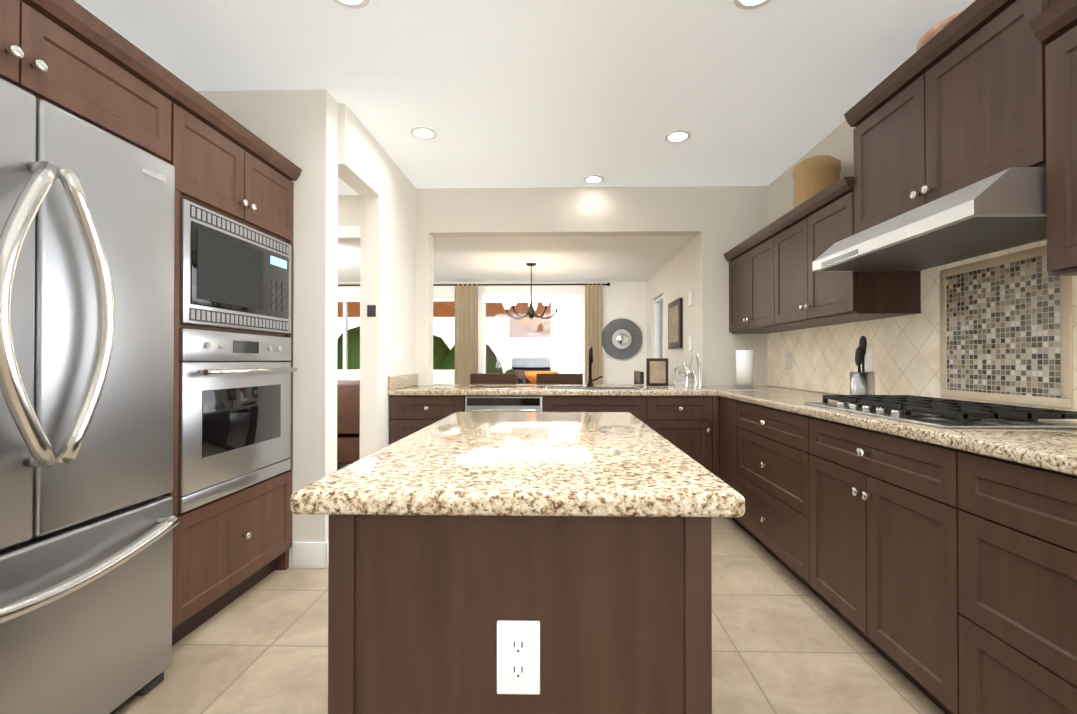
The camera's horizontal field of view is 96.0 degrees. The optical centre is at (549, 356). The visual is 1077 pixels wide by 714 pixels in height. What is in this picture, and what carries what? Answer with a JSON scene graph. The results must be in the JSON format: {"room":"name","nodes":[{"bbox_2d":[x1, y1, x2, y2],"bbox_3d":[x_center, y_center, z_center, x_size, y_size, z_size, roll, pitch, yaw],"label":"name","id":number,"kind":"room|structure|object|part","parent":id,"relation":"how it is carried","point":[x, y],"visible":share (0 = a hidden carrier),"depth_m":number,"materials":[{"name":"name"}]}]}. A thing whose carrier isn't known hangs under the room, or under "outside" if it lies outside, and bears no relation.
{"room":"kitchen","nodes":[
{"label":"kitchen","id":0,"kind":"room"},
{"bbox_2d":[197,89,348,567],"bbox_3d":[-3.673,-0.158,2.755,5.000,2.600,0.140,0,0,1],"label":"wall","id":1,"kind":"structure","parent":0,"point":[309,128],"depth_m":2.64,"materials":[{"name":"paint"}]},
{"bbox_2d":[0,0,31,93],"bbox_3d":[-1.726,-0.874,1.053,0.606,0.315,0.508,0,0,1],"label":"upper cabinet","id":2,"kind":"object","parent":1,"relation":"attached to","point":[15,15],"depth_m":1.29,"materials":[{"name":"brown wood"}]},
{"bbox_2d":[32,0,179,171],"bbox_3d":[-1.715,-0.870,1.560,0.606,0.315,0.507,0,0,1],"label":"upper cabinet","id":3,"kind":"object","parent":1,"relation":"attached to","point":[73,57],"depth_m":1.53,"materials":[{"name":"brown wood"}]},
{"bbox_2d":[174,84,295,247],"bbox_3d":[-1.693,-0.813,2.231,0.590,0.418,0.819,0,0,1],"label":"upper cabinet","id":4,"kind":"object","parent":1,"relation":"attached to","point":[225,171],"depth_m":2.12,"materials":[{"name":"brown wood"}]},
{"bbox_2d":[180,199,290,333],"bbox_3d":[-1.679,-0.365,2.227,0.600,0.475,0.745,0,0,1],"label":"microwave","id":5,"kind":"object","parent":4,"relation":"in","point":[235,275],"visible":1,"depth_m":2.11,"materials":[{"name":"grey metal"}]},
{"bbox_2d":[293,540,327,559],"bbox_3d":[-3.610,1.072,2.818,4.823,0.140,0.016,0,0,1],"label":"baseboard","id":6,"kind":"structure","parent":1,"relation":"attached to","point":[313,555],"depth_m":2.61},
{"bbox_2d":[349,108,420,458],"bbox_3d":[-1.217,-0.153,3.468,0.140,2.600,1.350,0,0,1],"label":"wall","id":7,"kind":"structure","parent":0,"point":[386,209],"depth_m":3.41,"materials":[{"name":"paint"}]},
{"bbox_2d":[367,305,375,316],"bbox_3d":[-1.211,-0.314,3.301,0.060,0.080,0.005,0,0,1],"label":"switch plate","id":8,"kind":"object","parent":7,"relation":"attached to","point":[371,309],"depth_m":3.30,"materials":[{"name":"grey plastic"}]},
{"bbox_2d":[397,348,402,362],"bbox_3d":[-1.147,-0.010,3.731,0.007,0.120,0.120,0,0,1],"label":"switch plate","id":9,"kind":"object","parent":7,"relation":"attached to","point":[399,350],"depth_m":3.72,"materials":[{"name":"white plastic"}]},
{"bbox_2d":[74,0,974,281],"bbox_3d":[-2.103,-1.318,2.731,8.140,0.480,8.400,0,0,1],"label":"ceiling","id":10,"kind":"structure","parent":0,"point":[538,92],"depth_m":2.55,"materials":[{"name":"paint"}]},
{"bbox_2d":[333,0,369,8],"bbox_3d":[-0.809,-1.461,1.944,0.169,0.006,0.169,0,0,-5],"label":"recessed light","id":11,"kind":"object","parent":10,"relation":"in","point":[353,4],"depth_m":2.00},
{"bbox_2d":[410,127,436,139],"bbox_3d":[-0.814,-1.452,3.145,0.169,0.006,0.169,0,0,-5],"label":"recessed light","id":12,"kind":"object","parent":10,"relation":"in","point":[427,133],"depth_m":3.14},
{"bbox_2d":[502,263,560,319],"bbox_3d":[-0.203,-0.743,5.514,0.691,0.627,0.662,0,0,1],"label":"chandelier","id":13,"kind":"object","parent":10,"relation":"hanging from","point":[513,300],"visible":1,"depth_m":5.47,"materials":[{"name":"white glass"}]},
{"bbox_2d":[583,175,603,183],"bbox_3d":[0.363,-1.445,3.950,0.169,0.006,0.169,0,0,-5],"label":"recessed light","id":14,"kind":"object","parent":10,"relation":"in","point":[594,179],"depth_m":3.94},
{"bbox_2d":[665,130,690,142],"bbox_3d":[0.847,-1.451,3.195,0.169,0.006,0.169,0,0,-5],"label":"recessed light","id":15,"kind":"object","parent":10,"relation":"in","point":[678,136],"depth_m":3.19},
{"bbox_2d":[733,0,771,9],"bbox_3d":[0.831,-1.461,1.950,0.169,0.006,0.169,0,0,-5],"label":"recessed light","id":16,"kind":"object","parent":10,"relation":"in","point":[742,4],"depth_m":2.00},
{"bbox_2d":[109,464,944,713],"bbox_3d":[-2.030,1.169,2.385,10.000,0.060,9.050,0,0,1],"label":"floor","id":17,"kind":"structure","parent":0,"point":[785,640],"depth_m":1.84,"materials":[{"name":"tile"}]},
{"bbox_2d":[0,78,178,713],"bbox_3d":[-1.645,0.223,1.274,0.759,1.815,0.910,0,0,1],"label":"fridge","id":18,"kind":"object","parent":17,"relation":"on","point":[89,522],"visible":1,"depth_m":1.37,"materials":[{"name":"grey metal"}]},
{"bbox_2d":[160,464,292,645],"bbox_3d":[-1.693,0.870,2.217,0.590,0.535,0.819,0,0,1],"label":"base cabinet","id":19,"kind":"object","parent":17,"relation":"on","point":[223,547],"depth_m":2.12,"materials":[{"name":"brown wood"}]},
{"bbox_2d":[178,328,297,512],"bbox_3d":[-1.651,0.246,2.221,0.654,0.704,0.745,0,0,1],"label":"wall oven","id":20,"kind":"object","parent":19,"relation":"in","point":[234,409],"visible":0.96,"depth_m":2.10,"materials":[{"name":"grey metal"}]},
{"bbox_2d":[337,380,359,463],"bbox_3d":[-2.543,0.702,5.350,1.650,0.920,0.950,0,0,1],"label":"sofa","id":21,"kind":"object","parent":17,"relation":"on","point":[348,421],"visible":0.15,"depth_m":4.86,"materials":[{"name":"leather"}]},
{"bbox_2d":[470,373,516,383],"bbox_3d":[-0.528,0.658,4.813,0.440,1.000,0.440,0,0,1],"label":"chair","id":22,"kind":"object","parent":17,"relation":"on","point":[493,378],"visible":0.19,"depth_m":4.60,"materials":[{"name":"brown wood"}]},
{"bbox_2d":[328,515,711,713],"bbox_3d":[-0.041,0.696,1.386,0.718,0.870,1.130,0,0,1],"label":"kitchen island","id":23,"kind":"object","parent":17,"relation":"on","point":[618,608],"visible":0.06,"depth_m":0.83,"materials":[{"name":"brown wood"}]},
{"bbox_2d":[290,412,744,516],"bbox_3d":[-0.041,0.240,1.382,0.728,0.038,1.235,0,0,1],"label":"island countertop","id":24,"kind":"structure","parent":23,"relation":"on","point":[614,464],"depth_m":0.89,"materials":[{"name":"stone"}]},
{"bbox_2d":[497,620,539,694],"bbox_3d":[-0.053,0.511,0.825,0.074,0.124,0.007,0,0,1],"label":"outlet","id":25,"kind":"object","parent":23,"relation":"attached to","point":[518,657],"visible":1,"depth_m":0.82,"materials":[{"name":"white plastic"}]},
{"bbox_2d":[514,370,546,383],"bbox_3d":[-0.248,0.669,6.247,0.440,1.000,0.440,0,0,1],"label":"chair","id":26,"kind":"object","parent":17,"relation":"on","point":[520,374],"visible":0.15,"depth_m":6.44,"materials":[{"name":"brown wood"}]},
{"bbox_2d":[389,395,719,477],"bbox_3d":[0.345,0.715,3.752,2.983,0.870,0.682,0,0,1],"label":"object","id":27,"kind":"object","parent":17,"relation":"on","point":[688,425],"visible":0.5,"depth_m":3.44,"materials":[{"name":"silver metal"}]},
{"bbox_2d":[465,396,542,411],"bbox_3d":[-0.321,0.707,3.730,0.552,0.846,0.646,0,0,1],"label":"dishwasher","id":28,"kind":"object","parent":27,"relation":"in","point":[503,403],"visible":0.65,"depth_m":3.46,"materials":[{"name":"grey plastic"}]},
{"bbox_2d":[388,374,715,395],"bbox_3d":[0.011,0.210,3.938,2.310,0.138,1.012,0,0,1],"label":"countertop","id":29,"kind":"structure","parent":27,"relation":"on","point":[407,384],"depth_m":3.49,"materials":[{"name":"stone"}]},
{"bbox_3d":[0.328,0.237,3.698,0.720,0.003,0.360,0,0,1],"label":"sink rim","id":30,"kind":"part","parent":29,"relation":"part of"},
{"bbox_2d":[587,346,602,386],"bbox_3d":[0.367,0.076,3.872,0.131,0.327,0.192,0,0,1],"label":"faucet","id":31,"kind":"object","parent":29,"relation":"on","point":[590,383],"visible":0.98,"depth_m":3.92,"materials":[{"name":"brown metal"}]},
{"bbox_2d":[646,358,667,385],"bbox_3d":[0.895,0.126,4.038,0.180,0.230,0.077,0,0,1],"label":"framed picture","id":32,"kind":"object","parent":29,"relation":"on","point":[656,371],"visible":0.98,"depth_m":4.00},
{"bbox_2d":[674,361,700,386],"bbox_3d":[1.107,0.140,3.926,0.114,0.200,0.219,0,-1,-26],"label":"glass jar","id":33,"kind":"object","parent":29,"relation":"on","point":[684,376],"depth_m":3.93,"materials":[{"name":"clear glass"}]},
{"bbox_2d":[536,373,582,383],"bbox_3d":[0.101,0.658,4.799,0.440,1.000,0.440,0,0,1],"label":"chair","id":34,"kind":"object","parent":17,"relation":"on","point":[559,378],"visible":0.06,"depth_m":4.59,"materials":[{"name":"brown wood"}]},
{"bbox_2d":[634,371,643,383],"bbox_3d":[0.816,0.663,5.504,0.440,1.000,0.440,0,0,1],"label":"chair","id":35,"kind":"object","parent":17,"relation":"on","point":[638,377],"visible":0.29,"depth_m":5.43,"materials":[{"name":"brown wood"}]},
{"bbox_2d":[719,397,1076,713],"bbox_3d":[1.464,0.699,1.713,0.659,0.870,3.447,0,0,1],"label":"base cabinet","id":36,"kind":"object","parent":17,"relation":"on","point":[943,579],"depth_m":1.49,"materials":[{"name":"brown wood"}]},
{"bbox_2d":[716,386,1076,475],"bbox_3d":[1.480,0.246,2.203,0.647,0.038,4.420,0,0,1],"label":"countertop","id":37,"kind":"structure","parent":36,"relation":"on","point":[1053,449],"depth_m":1.44,"materials":[{"name":"stone"}]},
{"bbox_2d":[734,345,754,387],"bbox_3d":[1.520,0.071,3.774,0.150,0.335,0.150,0,0,1],"label":"paper towel holder","id":38,"kind":"object","parent":37,"relation":"on","point":[744,367],"visible":1,"depth_m":3.72,"materials":[{"name":"paper"}]},
{"bbox_2d":[850,336,874,394],"bbox_3d":[1.634,0.058,2.560,0.110,0.342,0.178,0,0,1],"label":"utensil crock","id":39,"kind":"object","parent":37,"relation":"on","point":[862,382],"visible":0.79,"depth_m":2.50,"materials":[{"name":"silver metal"}]},
{"bbox_2d":[803,395,1076,428],"bbox_3d":[1.481,0.202,1.923,0.510,0.045,0.860,0,0,1],"label":"cooktop","id":40,"kind":"object","parent":37,"relation":"in","point":[939,412],"visible":1,"depth_m":1.67,"materials":[{"name":"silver metal"}]},
{"bbox_3d":[-0.213,0.789,5.525,1.500,0.750,0.900,0,0,1],"label":"dining table","id":41,"kind":"object","parent":17,"relation":"on","visible":0},
{"bbox_2d":[525,371,557,383],"bbox_3d":[-0.087,0.286,5.376,0.380,0.250,0.380,0,0,1],"label":"bowl","id":42,"kind":"object","parent":41,"relation":"on","point":[530,376],"visible":0.33,"depth_m":5.26,"materials":[{"name":"ceramic"}]},
{"bbox_2d":[421,253,644,384],"bbox_3d":[-2.291,-0.126,6.851,7.590,2.600,0.150,0,0,1],"label":"wall","id":43,"kind":"structure","parent":0,"point":[621,299],"depth_m":6.71,"materials":[{"name":"paint"}]},
{"bbox_2d":[338,283,609,383],"bbox_3d":[-1.514,0.063,6.696,4.698,2.160,0.124,0,0,1],"label":"curtains","id":44,"kind":"object","parent":43,"relation":"hanging from","point":[466,330],"visible":0.38,"depth_m":6.65,"materials":[{"name":"fabric"}]},
{"bbox_2d":[337,294,662,383],"bbox_3d":[-0.953,0.150,6.276,4.790,2.040,1.140,0,0,1],"label":"window frames","id":45,"kind":"structure","parent":43,"relation":"in","point":[510,344],"depth_m":6.79,"materials":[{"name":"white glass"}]},
{"bbox_2d":[602,318,642,359],"bbox_3d":[1.001,-0.247,6.693,0.590,0.590,0.022,0,0,1],"label":"sunburst mirror","id":46,"kind":"object","parent":43,"relation":"attached to","point":[622,338],"visible":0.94,"depth_m":6.70,"materials":[{"name":"grey glass"}]},
{"bbox_2d":[645,189,720,385],"bbox_3d":[1.416,-0.137,5.483,0.180,2.600,2.430,0,0,1],"label":"wall","id":47,"kind":"structure","parent":0,"point":[696,268],"depth_m":4.13,"materials":[{"name":"paint"}]},
{"bbox_2d":[668,291,692,350],"bbox_3d":[1.296,-0.327,4.837,0.032,0.550,0.870,0,0,1],"label":"picture frames","id":48,"kind":"object","parent":47,"relation":"attached to","point":[675,323],"visible":0.96,"depth_m":4.84,"materials":[{"name":"brown plastic"}]},
{"bbox_2d":[691,353,699,360],"bbox_3d":[1.204,0.106,4.000,0.093,0.270,0.093,0,0,-8],"label":"glass jar","id":49,"kind":"object","parent":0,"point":[694,355],"depth_m":3.98,"materials":[{"name":"clear glass"}]},
{"bbox_2d":[757,120,1076,421],"bbox_3d":[1.855,-0.169,1.333,0.166,2.600,5.790,0,0,1],"label":"wall","id":50,"kind":"structure","parent":0,"point":[997,327],"depth_m":2.13,"materials":[{"name":"tile"}]},
{"bbox_2d":[727,224,805,333],"bbox_3d":[1.671,-0.536,3.658,0.327,0.670,0.866,0,0,1],"label":"upper cabinet","id":51,"kind":"object","parent":50,"relation":"attached to","point":[750,264],"depth_m":3.61,"materials":[{"name":"brown wood"}]},
{"bbox_2d":[787,353,791,368],"bbox_3d":[1.827,0.029,3.688,0.006,0.120,0.072,0,0,1],"label":"switch plate","id":52,"kind":"object","parent":50,"relation":"attached to","point":[789,355],"depth_m":3.68,"materials":[{"name":"white plastic"}]},
{"bbox_2d":[771,176,920,327],"bbox_3d":[1.653,-0.543,2.791,0.327,0.670,0.868,0,0,1],"label":"upper cabinet","id":53,"kind":"object","parent":50,"relation":"attached to","point":[801,296],"depth_m":2.64,"materials":[{"name":"brown wood"}]},
{"bbox_2d":[793,155,840,207],"bbox_3d":[1.653,-1.050,3.000,0.264,0.345,0.264,0,0,1],"label":"decorative basket","id":54,"kind":"object","parent":53,"relation":"on","point":[813,175],"visible":0.54,"depth_m":2.90,"materials":[{"name":"brown wicker"}]},
{"bbox_2d":[865,350,873,371],"bbox_3d":[1.807,0.022,2.738,0.006,0.120,0.072,0,0,1],"label":"switch plate","id":55,"kind":"object","parent":50,"relation":"attached to","point":[869,354],"depth_m":2.73,"materials":[{"name":"white plastic"}]},
{"bbox_2d":[847,0,1058,235],"bbox_3d":[1.634,-0.875,1.893,0.327,0.620,0.926,0,0,1],"label":"upper cabinet","id":56,"kind":"object","parent":50,"relation":"attached to","point":[975,91],"depth_m":1.75,"materials":[{"name":"brown wood"}]},
{"bbox_2d":[812,167,1046,270],"bbox_3d":[1.533,-0.487,1.892,0.528,0.143,0.918,0,0,1],"label":"range hood","id":57,"kind":"object","parent":56,"relation":"attached to","point":[1002,210],"visible":0.95,"depth_m":1.68,"materials":[{"name":"silver metal"}]},
{"bbox_2d":[916,11,962,50],"bbox_3d":[1.640,-1.231,1.901,0.320,0.090,0.320,0,0,1],"label":"decorative bowl","id":58,"kind":"object","parent":56,"relation":"on","point":[928,35],"visible":0.15,"depth_m":1.88,"materials":[{"name":"wood"}]},
{"bbox_2d":[1043,0,1076,275],"bbox_3d":[1.612,-0.618,0.885,0.327,0.750,1.078,0,0,1],"label":"upper cabinet","id":59,"kind":"object","parent":50,"relation":"attached to","point":[1059,22],"depth_m":1.38,"materials":[{"name":"brown wood"}]},
{"label":"outside","id":60,"kind":"structure","parent":0,"visible":0},
{"bbox_3d":[-1.864,1.241,10.233,20.000,0.080,6.650,0,0,1],"label":"patio","id":61,"kind":"object","parent":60,"visible":0},
{"bbox_2d":[337,317,454,349],"bbox_3d":[-1.797,-0.474,13.431,20.000,3.400,0.120,0,0,1],"label":"wall","id":62,"kind":"structure","parent":61,"relation":"on","point":[444,328],"depth_m":13.40,"materials":[{"name":"paint"}]},
{"bbox_2d":[337,326,454,369],"bbox_3d":[-0.318,0.507,10.506,12.279,2.109,5.470,0,0,1],"label":"bushes","id":63,"kind":"object","parent":61,"relation":"on","point":[443,356],"depth_m":8.10,"materials":[{"name":"green plant"}]},
{"bbox_2d":[338,302,454,316],"bbox_3d":[0.122,-0.095,9.556,11.000,2.580,5.340,0,0,1],"label":"pergola","id":64,"kind":"object","parent":61,"relation":"on","point":[443,309],"depth_m":11.75,"materials":[{"name":"brown wood"}]}
]}

